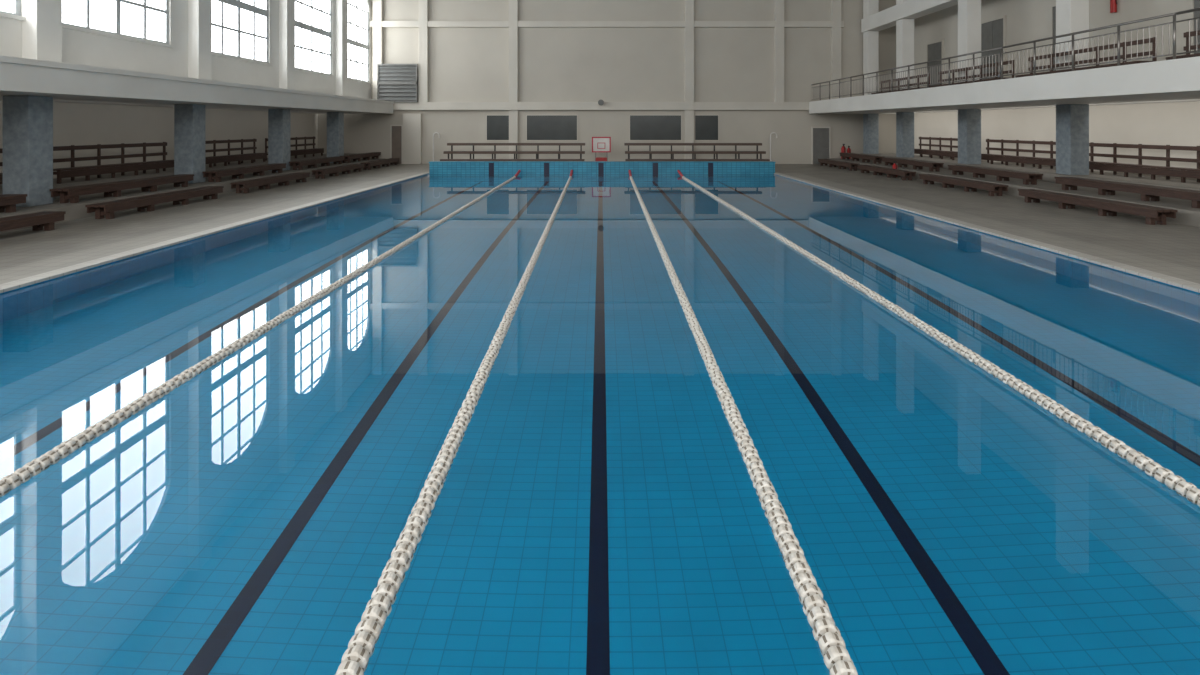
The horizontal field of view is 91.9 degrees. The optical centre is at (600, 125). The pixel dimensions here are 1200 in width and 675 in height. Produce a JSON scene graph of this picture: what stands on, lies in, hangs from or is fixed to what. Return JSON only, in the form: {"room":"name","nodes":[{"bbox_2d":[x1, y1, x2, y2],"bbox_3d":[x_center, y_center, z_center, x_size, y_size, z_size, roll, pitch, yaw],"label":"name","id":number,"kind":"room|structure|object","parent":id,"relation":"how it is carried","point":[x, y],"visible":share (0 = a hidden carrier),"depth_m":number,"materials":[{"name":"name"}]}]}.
{"room":"indoor swimming pool","nodes":[
{"label":"indoor swimming pool","id":0,"kind":"room"},
{"bbox_2d":[0,100,317,178],"bbox_3d":[-19.150,0.840,15.450,0.300,4.120,46.900,0,0,0],"label":"wall","id":1,"kind":"structure","parent":0,"point":[77,124],"depth_m":23.93,"materials":[{"name":"beige paint"}]},
{"bbox_2d":[0,55,393,113],"bbox_3d":[-16.365,-1.220,15.275,5.250,0.800,46.530,0,0,0],"label":"balcony","id":2,"kind":"object","parent":1,"relation":"attached to","point":[64,82],"visible":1,"depth_m":18.34,"materials":[{"name":"white paint"}]},
{"bbox_2d":[22,0,61,61],"bbox_3d":[-15.200,-6.510,15.785,0.399,9.760,0.730,0,0,0],"label":"pier","id":3,"kind":"object","parent":2,"relation":"on","point":[42,27],"visible":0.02,"depth_m":15.58,"materials":[{"name":"white paint"}]},
{"bbox_2d":[188,0,211,79],"bbox_3d":[-15.200,-6.510,21.985,0.399,9.760,0.730,0,0,0],"label":"pier","id":4,"kind":"object","parent":2,"relation":"on","point":[199,11],"visible":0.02,"depth_m":21.72,"materials":[{"name":"white paint"}]},
{"bbox_2d":[279,0,294,89],"bbox_3d":[-15.200,-6.510,28.085,0.399,9.760,0.730,0,0,0],"label":"pier","id":5,"kind":"object","parent":2,"relation":"on","point":[286,7],"visible":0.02,"depth_m":27.75,"materials":[{"name":"white paint"}]},
{"bbox_2d":[335,0,347,95],"bbox_3d":[-15.200,-6.510,33.985,0.399,9.760,0.730,0,0,0],"label":"pier","id":6,"kind":"object","parent":2,"relation":"on","point":[341,6],"visible":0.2,"depth_m":33.62,"materials":[{"name":"white paint"}]},
{"bbox_2d":[0,0,370,98],"bbox_3d":[-15.575,-6.495,15.450,0.350,9.810,46.900,0,0,0],"label":"wall","id":7,"kind":"structure","parent":0,"point":[78,47],"depth_m":21.04,"materials":[{"name":"white paint"}]},
{"bbox_2d":[0,0,25,20],"bbox_3d":[-15.410,-5.904,12.875,0.220,6.209,5.350,0,0,0],"label":"window","id":8,"kind":"structure","parent":7,"relation":"in","point":[11,9],"depth_m":15.22,"materials":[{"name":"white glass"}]},
{"bbox_2d":[62,0,174,47],"bbox_3d":[-15.410,-5.904,18.575,0.220,6.209,4.550,0,0,0],"label":"window","id":9,"kind":"structure","parent":7,"relation":"in","point":[144,21],"depth_m":18.79,"materials":[{"name":"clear glass"}]},
{"bbox_2d":[212,0,272,65],"bbox_3d":[-15.410,-5.904,24.775,0.220,6.209,4.550,0,0,0],"label":"window","id":10,"kind":"structure","parent":7,"relation":"in","point":[239,27],"depth_m":24.97,"materials":[{"name":"clear glass"}]},
{"bbox_2d":[295,0,334,76],"bbox_3d":[-15.410,-5.904,31.025,0.220,6.209,4.650,0,0,0],"label":"window","id":11,"kind":"structure","parent":7,"relation":"in","point":[313,35],"depth_m":31.31,"materials":[{"name":"clear glass"}]},
{"bbox_2d":[348,0,371,83],"bbox_3d":[-15.410,-5.904,36.750,0.220,6.208,3.900,0,0,0],"label":"window","id":12,"kind":"structure","parent":7,"relation":"in","point":[358,15],"depth_m":37.12,"materials":[{"name":"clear glass"}]},
{"bbox_2d":[0,164,1199,283],"bbox_3d":[0.500,2.723,15.450,39.000,0.355,46.900,0,0,0],"label":"floor","id":13,"kind":"structure","parent":0,"point":[1179,244],"depth_m":15.46,"materials":[{"name":"tile"}]},
{"bbox_2d":[0,211,65,230],"bbox_3d":[-13.602,2.335,12.000,0.535,0.420,4.900,0,0,0],"label":"bench","id":14,"kind":"object","parent":13,"relation":"on","point":[47,219],"visible":1,"depth_m":13.77,"materials":[{"name":"red wood"}]},
{"bbox_2d":[85,186,223,218],"bbox_3d":[-13.602,2.335,18.050,0.535,0.420,4.900,0,0,0],"label":"bench","id":15,"kind":"object","parent":13,"relation":"on","point":[108,208],"visible":1,"depth_m":17.29,"materials":[{"name":"red wood"}]},
{"bbox_2d":[0,153,359,199],"bbox_3d":[-17.490,2.183,15.260,2.980,0.724,46.480,0,0,0],"label":"step","id":16,"kind":"structure","parent":13,"relation":"on","point":[66,182],"depth_m":21.77,"materials":[{"name":"wood"}]},
{"bbox_2d":[0,148,2,183],"bbox_3d":[-17.365,1.230,14.800,0.630,1.180,5.200,0,0,0],"label":"bench","id":17,"kind":"object","parent":16,"relation":"on","point":[1,149],"visible":0.02,"depth_m":16.53,"materials":[{"name":"red wood"}]},
{"bbox_2d":[53,142,173,183],"bbox_3d":[-17.365,1.230,20.900,0.630,1.180,5.200,0,0,0],"label":"bench","id":18,"kind":"object","parent":16,"relation":"on","point":[99,169],"visible":0.76,"depth_m":20.39,"materials":[{"name":"red wood"}]},
{"bbox_2d":[205,139,266,166],"bbox_3d":[-17.365,1.230,27.000,0.630,1.180,5.200,0,0,0],"label":"bench","id":19,"kind":"object","parent":16,"relation":"on","point":[240,158],"visible":0.69,"depth_m":27.36,"materials":[{"name":"red wood"}]},
{"bbox_2d":[265,136,323,160],"bbox_3d":[-17.365,1.230,33.100,0.630,1.180,5.200,0,0,0],"label":"bench","id":20,"kind":"object","parent":16,"relation":"on","point":[314,150],"visible":0.59,"depth_m":33.80,"materials":[{"name":"red wood"}]},
{"bbox_2d":[0,158,385,232],"bbox_3d":[-15.150,2.348,15.260,1.700,0.394,46.480,0,0,0],"label":"step","id":21,"kind":"structure","parent":13,"relation":"on","point":[74,211],"depth_m":18.21,"materials":[{"name":"wood"}]},
{"bbox_2d":[0,194,26,212],"bbox_3d":[-14.852,1.940,12.300,0.535,0.420,4.900,0,0,0],"label":"bench","id":22,"kind":"object","parent":21,"relation":"on","point":[8,202],"visible":1,"depth_m":14.41,"materials":[{"name":"red wood"}]},
{"bbox_2d":[3,96,52,206],"bbox_3d":[-15.550,0.670,15.750,0.700,2.960,0.700,0,0,0],"label":"column","id":23,"kind":"structure","parent":21,"relation":"on","point":[27,120],"depth_m":15.40,"materials":[{"name":"blue stone"}]},
{"bbox_2d":[50,174,193,202],"bbox_3d":[-14.852,1.940,18.350,0.535,0.420,4.900,0,0,0],"label":"bench","id":24,"kind":"object","parent":21,"relation":"on","point":[73,193],"visible":1,"depth_m":17.59,"materials":[{"name":"red wood"}]},
{"bbox_2d":[174,104,204,183],"bbox_3d":[-15.550,0.670,21.950,0.700,2.960,0.700,0,0,0],"label":"column","id":25,"kind":"structure","parent":21,"relation":"on","point":[189,119],"depth_m":21.60,"materials":[{"name":"blue stone"}]},
{"bbox_2d":[202,163,285,181],"bbox_3d":[-14.852,1.940,24.450,0.535,0.420,4.900,0,0,0],"label":"bench","id":26,"kind":"object","parent":21,"relation":"on","point":[240,171],"visible":1,"depth_m":23.69,"materials":[{"name":"red wood"}]},
{"bbox_2d":[268,109,289,170],"bbox_3d":[-15.550,0.670,28.050,0.700,2.960,0.700,0,0,0],"label":"column","id":27,"kind":"structure","parent":21,"relation":"on","point":[278,119],"depth_m":27.70,"materials":[{"name":"blue stone"}]},
{"bbox_2d":[289,156,344,169],"bbox_3d":[-14.852,1.940,30.550,0.535,0.420,4.900,0,0,0],"label":"bench","id":28,"kind":"object","parent":21,"relation":"on","point":[310,162],"visible":0.97,"depth_m":29.87,"materials":[{"name":"red wood"}]},
{"bbox_2d":[327,112,343,162],"bbox_3d":[-15.550,0.670,33.950,0.700,2.960,0.700,0,0,0],"label":"column","id":29,"kind":"structure","parent":21,"relation":"on","point":[335,120],"depth_m":33.60,"materials":[{"name":"blue stone"}]},
{"bbox_2d":[343,152,380,162],"bbox_3d":[-14.852,1.940,36.000,0.535,0.420,4.900,0,0,0],"label":"bench","id":30,"kind":"object","parent":21,"relation":"on","point":[364,156],"visible":0.94,"depth_m":35.32,"materials":[{"name":"red wood"}]},
{"bbox_2d":[230,172,309,192],"bbox_3d":[-13.602,2.335,24.150,0.535,0.420,4.900,0,0,0],"label":"bench","id":31,"kind":"object","parent":13,"relation":"on","point":[265,182],"visible":1,"depth_m":23.40,"materials":[{"name":"red wood"}]},
{"bbox_2d":[312,164,363,178],"bbox_3d":[-13.602,2.335,30.250,0.535,0.420,4.900,0,0,0],"label":"bench","id":32,"kind":"object","parent":13,"relation":"on","point":[318,173],"visible":1,"depth_m":29.50,"materials":[{"name":"red wood"}]},
{"bbox_2d":[361,158,398,169],"bbox_3d":[-13.602,2.335,35.900,0.535,0.420,4.900,0,0,0],"label":"bench","id":33,"kind":"object","parent":13,"relation":"on","point":[383,162],"visible":0.99,"depth_m":35.21,"materials":[{"name":"red wood"}]},
{"bbox_2d":[433,132,439,160],"bbox_3d":[-10.904,1.472,38.300,0.565,2.145,0.240,0,0,0],"label":"vent pipe","id":34,"kind":"object","parent":13,"relation":"on","point":[435,132],"visible":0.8,"depth_m":38.26,"materials":[{"name":"silver metal"}]},
{"bbox_2d":[440,143,584,160],"bbox_3d":[-5.185,1.795,34.800,8.430,1.500,2.000,0,0,0],"label":"bleachers","id":35,"kind":"object","parent":13,"relation":"on","point":[451,152],"visible":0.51,"depth_m":34.60,"materials":[{"name":"brown wood"}]},
{"bbox_2d":[0,161,1199,674],"bbox_3d":[0.000,3.260,15.915,19.200,2.680,31.430,0,0,0],"label":"swimming pool","id":36,"kind":"object","parent":13,"relation":"in","point":[598,510],"visible":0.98,"depth_m":4.84,"materials":[{"name":"liquid"}]},
{"bbox_2d":[0,170,520,495],"bbox_3d":[-4.302,2.491,15.851,0.136,0.330,30.503,0,0,0],"label":"lane rope","id":37,"kind":"object","parent":36,"relation":"on","point":[32,468],"visible":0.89,"depth_m":5.77,"materials":[{"name":"beige plastic"}]},
{"bbox_2d":[335,170,572,674],"bbox_3d":[-1.357,2.490,15.851,0.136,0.331,30.506,0,0,-1],"label":"lane rope","id":38,"kind":"object","parent":36,"relation":"on","point":[355,659],"visible":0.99,"depth_m":3.81,"materials":[{"name":"beige plastic"}]},
{"bbox_2d":[629,170,857,674],"bbox_3d":[1.324,2.490,15.851,0.136,0.331,30.506,0,0,1],"label":"lane rope","id":39,"kind":"object","parent":36,"relation":"on","point":[837,659],"visible":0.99,"depth_m":3.80,"materials":[{"name":"beige plastic"}]},
{"bbox_2d":[677,170,1199,506],"bbox_3d":[4.141,2.491,15.851,0.158,0.329,30.503,0,0,0],"label":"lane rope","id":40,"kind":"object","parent":36,"relation":"on","point":[1192,493],"visible":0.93,"depth_m":5.58,"materials":[{"name":"beige plastic"}]},
{"bbox_2d":[592,137,610,160],"bbox_3d":[0.020,1.615,36.800,1.200,1.860,0.600,0,0,0],"label":"backboard","id":41,"kind":"object","parent":13,"relation":"on","point":[599,144],"visible":0.71,"depth_m":36.78,"materials":[{"name":"white plastic"}]},
{"bbox_2d":[624,143,769,160],"bbox_3d":[5.640,1.795,34.800,8.400,1.500,2.000,0,0,0],"label":"bleachers","id":42,"kind":"object","parent":13,"relation":"on","point":[628,152],"visible":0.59,"depth_m":34.60,"materials":[{"name":"brown wood"}]},
{"bbox_2d":[770,132,776,160],"bbox_3d":[11.363,1.472,38.300,0.565,2.145,0.240,0,0,0],"label":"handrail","id":43,"kind":"object","parent":13,"relation":"on","point":[772,132],"visible":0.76,"depth_m":38.26,"materials":[{"name":"silver metal"}]},
{"bbox_2d":[818,159,859,170],"bbox_3d":[14.348,2.335,35.200,0.535,0.420,4.900,0,0,0],"label":"bench","id":44,"kind":"object","parent":13,"relation":"on","point":[830,162],"visible":0.94,"depth_m":34.51,"materials":[{"name":"red wood"}]},
{"bbox_2d":[858,165,915,179],"bbox_3d":[14.348,2.335,29.350,0.535,0.420,4.900,0,0,0],"label":"bench","id":45,"kind":"object","parent":13,"relation":"on","point":[890,172],"visible":1,"depth_m":28.59,"materials":[{"name":"red wood"}]},
{"bbox_2d":[919,174,1007,195],"bbox_3d":[14.348,2.335,23.250,0.535,0.420,4.900,0,0,0],"label":"bench","id":46,"kind":"object","parent":13,"relation":"on","point":[993,188],"visible":1,"depth_m":22.51,"materials":[{"name":"red wood"}]},
{"bbox_2d":[827,158,1199,226],"bbox_3d":[16.100,2.348,15.260,2.200,0.394,46.480,0,0,0],"label":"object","id":47,"kind":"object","parent":13,"relation":"on","point":[1186,215],"depth_m":19.31,"materials":[{"name":"wood"}]},
{"bbox_2d":[841,144,845,158],"bbox_3d":[15.934,1.660,38.126,0.275,0.980,0.332,0,0,34],"label":"fire extinguisher","id":48,"kind":"object","parent":47,"relation":"on","point":[843,149],"visible":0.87,"depth_m":38.05,"materials":[{"name":"red paint"}]},
{"bbox_2d":[839,153,882,163],"bbox_3d":[15.748,1.940,35.200,0.535,0.420,4.900,0,0,0],"label":"bench","id":49,"kind":"object","parent":47,"relation":"on","point":[853,156],"visible":0.96,"depth_m":34.44,"materials":[{"name":"red wood"}]},
{"bbox_2d":[882,157,943,171],"bbox_3d":[15.748,1.940,29.550,0.535,0.420,4.900,0,0,0],"label":"bench","id":50,"kind":"object","parent":47,"relation":"on","point":[888,160],"visible":0.99,"depth_m":28.77,"materials":[{"name":"red wood"}]},
{"bbox_2d":[948,165,1042,184],"bbox_3d":[15.748,1.940,23.450,0.535,0.420,4.900,0,0,0],"label":"bench","id":51,"kind":"object","parent":47,"relation":"on","point":[999,173],"visible":1,"depth_m":22.70,"materials":[{"name":"red wood"}]},
{"bbox_2d":[1055,177,1199,207],"bbox_3d":[15.748,1.940,17.350,0.535,0.420,4.900,0,0,0],"label":"bench","id":52,"kind":"object","parent":47,"relation":"on","point":[1147,192],"visible":1,"depth_m":16.89,"materials":[{"name":"red wood"}]},
{"bbox_2d":[860,153,1199,190],"bbox_3d":[18.590,2.183,15.260,2.780,0.724,46.480,0,0,0],"label":"step","id":53,"kind":"structure","parent":13,"relation":"on","point":[1049,175],"depth_m":22.24,"materials":[{"name":"wood"}]},
{"bbox_2d":[863,114,878,153],"bbox_3d":[17.750,0.505,38.150,0.700,2.630,0.700,0,0,0],"label":"column","id":54,"kind":"structure","parent":53,"relation":"on","point":[870,121],"depth_m":37.80,"materials":[{"name":"blue stone"}]},
{"bbox_2d":[896,112,913,156],"bbox_3d":[17.750,0.505,33.850,0.700,2.630,0.700,0,0,0],"label":"column","id":55,"kind":"structure","parent":53,"relation":"on","point":[904,120],"depth_m":33.50,"materials":[{"name":"blue stone"}]},
{"bbox_2d":[914,137,957,159],"bbox_3d":[18.965,1.230,32.400,0.630,1.180,5.200,0,0,0],"label":"bench","id":56,"kind":"object","parent":53,"relation":"on","point":[940,153],"visible":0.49,"depth_m":32.74,"materials":[{"name":"red wood"}]},
{"bbox_2d":[958,109,980,163],"bbox_3d":[17.750,0.505,27.950,0.700,2.630,0.700,0,0,0],"label":"column","id":57,"kind":"structure","parent":53,"relation":"on","point":[969,120],"depth_m":27.60,"materials":[{"name":"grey stone"}]},
{"bbox_2d":[981,139,1055,168],"bbox_3d":[18.965,1.230,26.300,0.630,1.180,5.200,0,0,0],"label":"bench","id":58,"kind":"object","parent":53,"relation":"on","point":[1017,159],"visible":0.66,"depth_m":26.10,"materials":[{"name":"red wood"}]},
{"bbox_2d":[1056,104,1088,174],"bbox_3d":[17.750,0.505,21.850,0.700,2.630,0.700,0,0,0],"label":"column","id":59,"kind":"structure","parent":53,"relation":"on","point":[1072,120],"depth_m":21.50,"materials":[{"name":"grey stone"}]},
{"bbox_2d":[1089,142,1199,182],"bbox_3d":[18.965,1.230,20.200,0.630,1.180,5.200,0,0,0],"label":"bench","id":60,"kind":"object","parent":53,"relation":"on","point":[1167,171],"visible":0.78,"depth_m":20.12,"materials":[{"name":"red wood"}]},
{"bbox_2d":[1018,189,1177,224],"bbox_3d":[14.348,2.335,17.150,0.535,0.420,4.900,0,0,0],"label":"bench","id":61,"kind":"object","parent":13,"relation":"on","point":[1152,214],"visible":1,"depth_m":16.37,"materials":[{"name":"red wood"}]},
{"bbox_2d":[318,0,895,163],"bbox_3d":[0.500,-4.250,39.050,39.000,14.300,0.300,0,0,0],"label":"wall","id":62,"kind":"structure","parent":0,"point":[466,64],"depth_m":38.90,"materials":[{"name":"beige paint"}]},
{"bbox_2d":[390,125,402,163],"bbox_3d":[-13.682,1.232,38.837,0.831,2.625,0.125,0,0,0],"label":"door","id":63,"kind":"structure","parent":62,"relation":"in","point":[396,131],"depth_m":38.84,"materials":[{"name":"beige paint"}]},
{"bbox_2d":[486,115,508,140],"bbox_3d":[-6.875,0.117,38.865,1.643,1.743,0.070,0,0,0],"label":"window","id":64,"kind":"structure","parent":62,"relation":"in","point":[497,126],"depth_m":38.85,"materials":[{"name":"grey glass"}]},
{"bbox_2d":[526,115,577,140],"bbox_3d":[-3.286,0.117,38.865,3.453,1.743,0.070,0,0,0],"label":"window","id":65,"kind":"structure","parent":62,"relation":"in","point":[538,127],"depth_m":38.85,"materials":[{"name":"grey glass"}]},
{"bbox_2d":[370,0,843,163],"bbox_3d":[0.400,-4.428,38.730,31.600,13.945,0.340,0,0,0],"label":"wall beams","id":66,"kind":"structure","parent":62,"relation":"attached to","point":[412,123],"depth_m":38.60,"materials":[{"name":"beige paint"}]},
{"bbox_2d":[377,64,417,101],"bbox_3d":[-13.514,-2.850,38.520,2.642,2.547,0.160,0,0,0],"label":"vent","id":67,"kind":"object","parent":66,"relation":"attached to","point":[395,82],"depth_m":38.53,"materials":[{"name":"grey metal"}]},
{"bbox_2d":[629,115,681,140],"bbox_3d":[3.655,0.117,38.865,3.520,1.743,0.070,0,0,0],"label":"window","id":68,"kind":"structure","parent":62,"relation":"in","point":[641,127],"depth_m":38.85,"materials":[{"name":"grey glass"}]},
{"bbox_2d":[694,115,718,140],"bbox_3d":[7.076,0.117,38.865,1.643,1.743,0.070,0,0,0],"label":"window","id":69,"kind":"structure","parent":62,"relation":"in","point":[706,127],"depth_m":38.85,"materials":[{"name":"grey glass"}]},
{"bbox_2d":[811,127,830,163],"bbox_3d":[14.738,1.300,38.837,1.267,2.491,0.125,0,0,0],"label":"door","id":70,"kind":"structure","parent":62,"relation":"in","point":[820,136],"depth_m":38.84,"materials":[{"name":"grey paint"}]},
{"bbox_2d":[914,0,1199,179],"bbox_3d":[20.150,-4.250,15.450,0.300,14.300,46.900,0,0,0],"label":"wall","id":71,"kind":"structure","parent":0,"point":[1176,123],"depth_m":23.65,"materials":[{"name":"beige paint"}]},
{"bbox_2d":[926,39,943,86],"bbox_3d":[19.950,-3.295,34.650,0.100,3.510,1.700,0,0,0],"label":"door","id":72,"kind":"structure","parent":71,"relation":"in","point":[934,50],"depth_m":34.58,"materials":[{"name":"grey paint"}]},
{"bbox_2d":[981,15,1006,79],"bbox_3d":[19.950,-3.495,29.550,0.100,3.910,1.900,0,0,0],"label":"door","id":73,"kind":"structure","parent":71,"relation":"in","point":[993,31],"depth_m":29.47,"materials":[{"name":"grey paint"}]},
{"bbox_2d":[809,56,1199,113],"bbox_3d":[16.905,-1.215,15.275,6.170,0.790,46.530,0,0,0],"label":"balcony","id":74,"kind":"object","parent":71,"relation":"attached to","point":[1174,80],"visible":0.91,"depth_m":18.65,"materials":[{"name":"white paint"}]},
{"bbox_2d":[811,77,851,99],"bbox_3d":[13.980,-2.188,35.440,0.070,1.155,6.080,0,0,0],"label":"railing","id":75,"kind":"object","parent":74,"relation":"on","point":[827,87],"visible":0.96,"depth_m":34.43,"materials":[{"name":"metal"}]},
{"bbox_2d":[863,31,878,94],"bbox_3d":[17.750,-3.870,38.150,0.700,4.640,0.700,0,0,0],"label":"column","id":76,"kind":"structure","parent":74,"relation":"on","point":[870,38],"depth_m":37.80,"materials":[{"name":"white paint"}]},
{"bbox_2d":[851,65,909,94],"bbox_3d":[13.980,-2.188,29.340,0.070,1.155,6.080,0,0,0],"label":"railing","id":77,"kind":"object","parent":74,"relation":"on","point":[892,69],"visible":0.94,"depth_m":28.50,"materials":[{"name":"metal"}]},
{"bbox_2d":[871,73,929,94],"bbox_3d":[16.665,-2.131,32.500,0.630,1.180,5.200,0,0,0],"label":"bench","id":78,"kind":"object","parent":74,"relation":"on","point":[925,75],"visible":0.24,"depth_m":32.00,"materials":[{"name":"red wood"}]},
{"bbox_2d":[896,19,913,89],"bbox_3d":[17.750,-3.870,33.850,0.700,4.640,0.700,0,0,0],"label":"column","id":79,"kind":"structure","parent":74,"relation":"on","point":[904,27],"depth_m":33.50,"materials":[{"name":"white paint"}]},
{"bbox_2d":[909,47,1002,87],"bbox_3d":[13.980,-2.188,23.240,0.070,1.155,6.080,0,0,0],"label":"railing","id":80,"kind":"object","parent":74,"relation":"on","point":[1001,48],"visible":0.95,"depth_m":22.74,"materials":[{"name":"metal"}]},
{"bbox_2d":[958,0,980,81],"bbox_3d":[17.750,-3.870,27.950,0.700,4.640,0.700,0,0,0],"label":"column","id":81,"kind":"structure","parent":74,"relation":"on","point":[969,11],"depth_m":27.60,"materials":[{"name":"white paint"}]},
{"bbox_2d":[929,60,1013,87],"bbox_3d":[16.665,-2.131,26.400,0.630,1.180,5.200,0,0,0],"label":"bench","id":82,"kind":"object","parent":74,"relation":"on","point":[979,67],"visible":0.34,"depth_m":25.86,"materials":[{"name":"red wood"}]},
{"bbox_2d":[1056,0,1088,70],"bbox_3d":[17.750,-3.870,21.850,0.700,4.640,0.700,0,0,0],"label":"column","id":83,"kind":"structure","parent":74,"relation":"on","point":[1072,16],"depth_m":21.50,"materials":[{"name":"white paint"}]},
{"bbox_2d":[861,0,957,32],"bbox_3d":[17.750,-6.650,15.280,0.900,0.900,46.540,0,0,0],"label":"ceiling beam","id":84,"kind":"structure","parent":83,"relation":"on","point":[909,9],"depth_m":33.39,"materials":[{"name":"white paint"}]},
{"bbox_2d":[863,0,878,17],"bbox_3d":[17.750,-9.250,38.150,0.700,4.280,0.700,0,0,0],"label":"column","id":85,"kind":"structure","parent":84,"relation":"on","point":[870,7],"depth_m":37.80,"materials":[{"name":"white paint"}]},
{"bbox_2d":[896,0,906,4],"bbox_3d":[17.750,-9.250,33.850,0.700,4.280,0.700,0,0,0],"label":"column","id":86,"kind":"structure","parent":84,"relation":"on","point":[897,1],"depth_m":33.81,"materials":[{"name":"white paint"}]},
{"bbox_2d":[1015,37,1156,77],"bbox_3d":[16.665,-2.131,20.300,0.630,1.180,5.200,0,0,0],"label":"bench","id":87,"kind":"object","parent":74,"relation":"on","point":[1153,40],"visible":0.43,"depth_m":19.71,"materials":[{"name":"red wood"}]},
{"bbox_2d":[1002,12,1176,75],"bbox_3d":[13.980,-2.188,17.140,0.070,1.155,6.080,0,0,0],"label":"railing","id":88,"kind":"object","parent":74,"relation":"on","point":[1118,32],"visible":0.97,"depth_m":16.12,"materials":[{"name":"metal"}]},
{"bbox_2d":[1166,30,1199,59],"bbox_3d":[16.665,-2.131,14.200,0.630,1.180,5.200,0,0,0],"label":"bench","id":89,"kind":"object","parent":74,"relation":"on","point":[1193,33],"visible":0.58,"depth_m":16.54,"materials":[{"name":"red wood"}]},
{"bbox_2d":[1175,8,1199,54],"bbox_3d":[13.980,-2.188,11.040,0.070,1.155,6.080,0,0,0],"label":"railing","id":90,"kind":"object","parent":74,"relation":"on","point":[1195,9],"visible":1,"depth_m":13.77,"materials":[{"name":"metal"}]},
{"bbox_2d":[1050,4,1055,70],"bbox_3d":[19.950,-3.445,24.900,0.100,3.810,1.600,0,0,0],"label":"door","id":91,"kind":"structure","parent":71,"relation":"in","point":[1052,7],"depth_m":25.56,"materials":[{"name":"grey paint"}]},
{"bbox_2d":[1110,0,1116,12],"bbox_3d":[19.869,-4.750,22.483,0.196,0.700,0.237,0,0,34],"label":"fire extinguisher","id":92,"kind":"object","parent":71,"relation":"attached to","point":[1113,3],"visible":1,"depth_m":22.42,"materials":[{"name":"red paint"}]},
{"bbox_2d":[1190,0,1199,53],"bbox_3d":[19.950,-3.395,18.750,0.100,3.710,1.700,0,0,0],"label":"door","id":93,"kind":"structure","parent":71,"relation":"in","point":[1194,4],"depth_m":19.49,"materials":[{"name":"grey paint"}]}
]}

